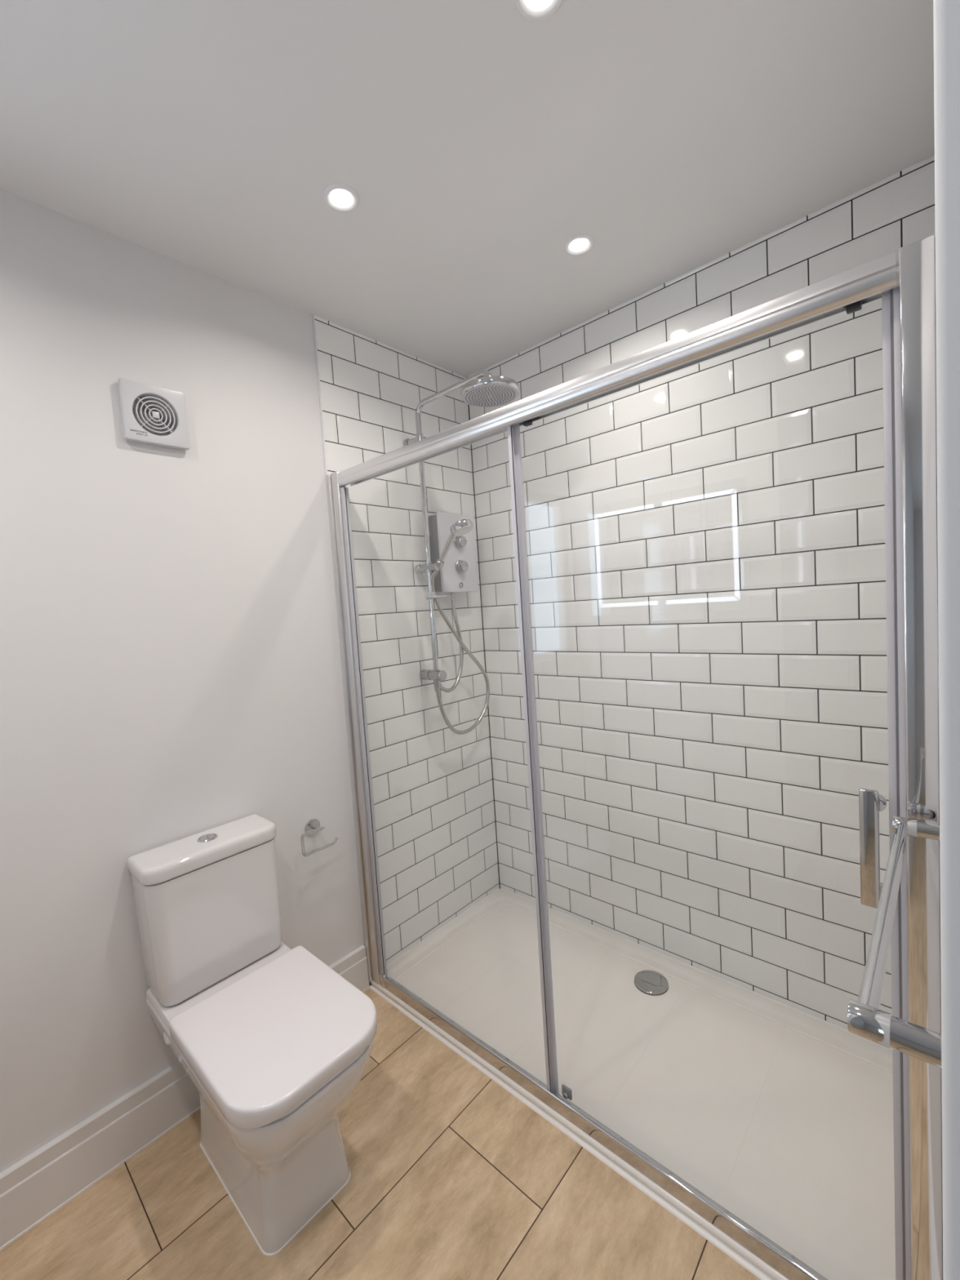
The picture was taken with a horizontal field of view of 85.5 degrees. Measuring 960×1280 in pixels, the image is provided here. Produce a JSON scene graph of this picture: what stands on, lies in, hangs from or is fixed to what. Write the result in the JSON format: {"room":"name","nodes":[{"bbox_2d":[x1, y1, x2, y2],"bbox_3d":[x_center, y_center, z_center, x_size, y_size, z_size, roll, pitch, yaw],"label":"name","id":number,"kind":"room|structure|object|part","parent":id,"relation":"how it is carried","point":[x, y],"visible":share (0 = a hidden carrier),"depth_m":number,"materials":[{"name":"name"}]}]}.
{"room":"bathroom","nodes":[
{"label":"bathroom","id":0,"kind":"room"},
{"bbox_2d":[0,188,364,1173],"bbox_3d":[-0.827,0.127,1.571,0.100,2.410,2.400,0,5,42],"label":"wall","id":1,"kind":"structure","parent":0,"point":[171,664],"depth_m":1.38,"materials":[{"name":"paint"}]},
{"bbox_2d":[118,377,190,449],"bbox_3d":[-0.887,-0.612,1.417,0.025,0.158,0.158,0,5,42],"label":"fan","id":2,"kind":"object","parent":1,"relation":"attached to","point":[153,415],"visible":1,"depth_m":1.41,"materials":[{"name":"white plastic"}]},
{"bbox_3d":[-0.892,-0.612,1.422,0.002,0.113,0.113,0,5,42],"label":"duct plate","id":3,"kind":"part","parent":2,"relation":"part of","materials":[{"name":"grey plastic"}]},
{"bbox_2d":[134,396,175,434],"bbox_3d":[-0.885,-0.612,1.415,0.014,0.094,0.094,0,5,42],"label":"grille","id":4,"kind":"object","parent":2,"relation":"attached to","point":[153,415],"depth_m":1.41,"materials":[{"name":"grey plastic"}]},
{"bbox_2d":[0,945,369,1250],"bbox_3d":[-0.932,1.279,1.357,0.021,0.158,1.532,0,5,42],"label":"baseboard","id":5,"kind":"structure","parent":1,"relation":"attached to","point":[37,1185],"depth_m":1.31,"materials":[{"name":"paint"}]},
{"bbox_2d":[300,818,337,856],"bbox_3d":[-0.553,0.657,1.751,0.059,0.094,0.134,0,5,42],"label":"toilet roll holder","id":6,"kind":"object","parent":1,"relation":"attached to","point":[312,827],"visible":1,"depth_m":1.75,"materials":[{"name":"silver metal"}]},
{"bbox_3d":[-0.550,0.634,1.751,0.053,0.019,0.013,0,5,42],"label":"post","id":7,"kind":"part","parent":6,"relation":"part of","materials":[{"name":"silver metal"}]},
{"bbox_2d":[311,314,369,986],"bbox_3d":[-0.493,0.086,1.857,0.011,2.410,0.003,0,5,42],"label":"trim","id":8,"kind":"structure","parent":1,"relation":"attached to","point":[313,316],"depth_m":1.81,"materials":[{"name":"white plastic"}]},
{"bbox_2d":[314,315,499,964],"bbox_3d":[-0.238,0.042,2.139,0.010,2.390,0.760,0,5,42],"label":"wall tiles","id":9,"kind":"structure","parent":1,"relation":"attached to","point":[433,784],"depth_m":2.08,"materials":[{"name":"tile"}]},
{"bbox_2d":[428,511,479,599],"bbox_3d":[-0.102,-0.350,2.201,0.108,0.356,0.212,0,5,42],"label":"shower","id":10,"kind":"object","parent":9,"relation":"attached to","point":[459,572],"visible":0.95,"depth_m":2.16,"materials":[{"name":"white plastic"}]},
{"bbox_2d":[449,591,455,599],"bbox_3d":[-0.116,-0.190,2.204,0.023,0.038,0.023,0,5,42],"label":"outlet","id":11,"kind":"object","parent":10,"relation":"attached to","point":[452,594],"depth_m":2.20,"materials":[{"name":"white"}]},
{"bbox_2d":[403,369,519,691],"bbox_3d":[-0.062,-0.360,1.920,0.544,1.134,0.200,0,5,42],"label":"shower","id":12,"kind":"object","parent":9,"relation":"attached to","point":[482,389],"visible":0.98,"depth_m":1.99,"materials":[{"name":"silver metal"}]},
{"bbox_3d":[-0.245,-0.286,2.095,0.023,0.035,0.035,0,5,42],"label":"slider knob","id":13,"kind":"part","parent":12,"relation":"part of","materials":[{"name":"silver metal"}]},
{"bbox_3d":[-0.151,0.142,2.062,0.017,0.043,0.043,0,5,42],"label":"diverter knob","id":14,"kind":"part","parent":12,"relation":"part of","materials":[{"name":"silver metal"}]},
{"bbox_2d":[440,600,463,693],"bbox_3d":[-0.129,0.023,2.155,0.035,0.386,0.177,-2,4,31],"label":"shower hose","id":15,"kind":"object","parent":12,"relation":"attached to","point":[453,687],"visible":0.94,"depth_m":2.20,"materials":[{"name":"silver metal"}]},
{"bbox_2d":[438,519,473,570],"bbox_3d":[-0.103,-0.362,1.990,0.190,0.178,0.088,0,5,42],"label":"shower","id":16,"kind":"object","parent":12,"relation":"on","point":[463,526],"visible":0.98,"depth_m":1.94,"materials":[{"name":"silver metal"}]},
{"bbox_3d":[-0.119,-0.356,2.001,0.151,0.167,0.026,-1,5,40],"label":"handle","id":17,"kind":"part","parent":16,"relation":"part of","materials":[{"name":"silver metal"}]},
{"bbox_2d":[430,570,489,734],"bbox_3d":[-0.070,0.052,2.180,0.044,0.692,0.316,0,5,42],"label":"shower hose","id":18,"kind":"object","parent":12,"relation":"attached to","point":[433,573],"visible":1,"depth_m":2.16,"materials":[{"name":"silver metal"}]},
{"bbox_2d":[0,982,760,1279],"bbox_3d":[-0.280,1.467,-0.044,3.250,0.120,4.500,0,5,42],"label":"floor","id":19,"kind":"structure","parent":0,"point":[453,1176],"depth_m":1.20,"materials":[{"name":"beige tile"}]},
{"bbox_2d":[127,813,377,1256],"bbox_3d":[-0.554,0.942,1.308,0.640,0.786,0.350,0,5,42],"label":"toilet","id":20,"kind":"object","parent":19,"relation":"on","point":[273,1042],"visible":1,"depth_m":1.26,"materials":[{"name":"white ceramic"}]},
{"bbox_3d":[-0.758,0.575,1.447,0.154,0.040,0.350,0,5,42],"label":"cistern lid","id":21,"kind":"part","parent":20,"relation":"part of","materials":[{"name":"white ceramic"}]},
{"bbox_3d":[-0.477,0.917,1.235,0.428,0.046,0.349,0,5,42],"label":"seat lid","id":22,"kind":"part","parent":20,"relation":"part of","materials":[{"name":"white plastic"}]},
{"bbox_3d":[-0.474,0.931,1.234,0.405,0.025,0.326,0,5,42],"label":"seat","id":23,"kind":"part","parent":20,"relation":"part of","materials":[{"name":"white plastic"}]},
{"bbox_2d":[369,984,773,1279],"bbox_3d":[0.184,1.280,1.390,1.596,0.006,0.012,0,5,42],"label":"trim strip","id":24,"kind":"object","parent":19,"relation":"on","point":[681,1215],"visible":1,"depth_m":1.29,"materials":[{"name":"white"}]},
{"bbox_2d":[368,888,895,1279],"bbox_3d":[0.434,1.234,1.677,1.599,0.028,0.762,0,5,42],"label":"shower tray","id":25,"kind":"object","parent":19,"relation":"on","point":[781,1116],"visible":0.65,"depth_m":1.49,"materials":[{"name":"plastic"}]},
{"bbox_2d":[386,888,499,967],"bbox_3d":[-0.147,1.225,2.220,0.008,0.014,0.715,0,5,42],"label":"bead","id":26,"kind":"object","parent":25,"relation":"on","point":[497,889],"visible":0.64,"depth_m":2.20,"materials":[{"name":"white"}]},
{"bbox_2d":[326,235,942,1279],"bbox_3d":[0.136,0.335,1.353,1.596,1.844,0.062,0,5,42],"label":"frame","id":27,"kind":"object","parent":25,"relation":"on","point":[911,268],"visible":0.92,"depth_m":0.86,"materials":[{"name":"silver metal"}]},
{"bbox_3d":[0.202,1.232,1.409,1.496,0.041,0.047,0,5,42],"label":"rail","id":28,"kind":"part","parent":27,"relation":"part of","materials":[{"name":"silver metal"}]},
{"bbox_3d":[0.085,-0.556,1.293,1.496,0.050,0.055,0,5,42],"label":"rail","id":29,"kind":"part","parent":27,"relation":"part of","materials":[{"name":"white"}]},
{"bbox_2d":[506,286,911,1279],"bbox_3d":[0.408,0.350,1.108,0.776,1.802,0.038,0,5,42],"label":"shower door","id":30,"kind":"structure","parent":27,"relation":"attached to","point":[871,802],"depth_m":0.86,"materials":[{"name":"silver glass"}]},
{"bbox_3d":[0.652,0.348,0.869,0.026,0.201,0.012,0,5,42],"label":"bar handle","id":31,"kind":"part","parent":30,"relation":"part of","materials":[{"name":"silver metal"}]},
{"bbox_2d":[634,969,668,995],"bbox_3d":[0.608,1.217,1.845,0.119,0.015,0.119,0,5,42],"label":"shower drain","id":32,"kind":"object","parent":25,"relation":"in","point":[649,982],"visible":1,"depth_m":1.83,"materials":[{"name":"silver metal"}]},
{"bbox_2d":[500,887,892,1050],"bbox_3d":[0.685,1.188,1.954,1.580,0.014,0.008,0,5,42],"label":"bead","id":33,"kind":"object","parent":25,"relation":"on","point":[501,888],"visible":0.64,"depth_m":1.83,"materials":[{"name":"white"}]},
{"bbox_2d":[0,0,934,377],"bbox_3d":[-0.444,-1.042,-0.207,3.250,0.100,4.500,0,5,42],"label":"ceiling","id":34,"kind":"structure","parent":0,"point":[473,139],"depth_m":1.14,"materials":[{"name":"paint"}]},
{"bbox_2d":[323,183,359,212],"bbox_3d":[-0.344,-1.094,1.288,0.088,0.005,0.088,0,5,42],"label":"recessed light","id":35,"kind":"object","parent":34,"relation":"in","point":[341,199],"visible":1,"depth_m":1.28,"materials":[{"name":"white plastic"}]},
{"bbox_2d":[514,0,562,20],"bbox_3d":[0.101,-1.096,0.877,0.088,0.005,0.088,0,5,42],"label":"recessed light","id":36,"kind":"object","parent":34,"relation":"in","point":[536,13],"visible":1,"depth_m":0.90,"materials":[{"name":"white plastic"}]},
{"bbox_2d":[563,234,594,256],"bbox_3d":[0.288,-1.150,1.514,0.088,0.005,0.088,0,5,42],"label":"recessed light","id":37,"kind":"object","parent":34,"relation":"in","point":[579,246],"visible":1,"depth_m":1.51,"materials":[{"name":"white plastic"}]},
{"bbox_2d":[466,155,935,1030],"bbox_3d":[0.612,0.003,1.882,1.600,2.390,0.010,0,5,42],"label":"wall","id":38,"kind":"structure","parent":0,"point":[705,540],"depth_m":1.73,"materials":[{"name":"tile"}]},
{"bbox_2d":[933,0,959,1279],"bbox_3d":[0.761,0.075,0.771,0.100,2.410,1.450,0,5,42],"label":"wall","id":39,"kind":"structure","parent":0,"point":[946,13],"depth_m":0.26,"materials":[{"name":"paint"}]},
{"bbox_2d":[847,815,941,1068],"bbox_3d":[0.503,0.306,0.608,0.062,0.026,0.498,0,5,42],"label":"towel rail","id":40,"kind":"object","parent":39,"relation":"attached to","point":[865,1020],"visible":0.94,"depth_m":0.47,"materials":[{"name":"silver metal"}]},
{"bbox_3d":[0.345,0.328,0.433,0.062,0.026,0.026,0,5,42],"label":"post","id":41,"kind":"part","parent":40,"relation":"part of","materials":[{"name":"silver metal"}]},
{"bbox_3d":[0.661,0.284,0.782,0.062,0.026,0.026,0,5,42],"label":"post","id":42,"kind":"part","parent":40,"relation":"part of","materials":[{"name":"silver metal"}]}
]}

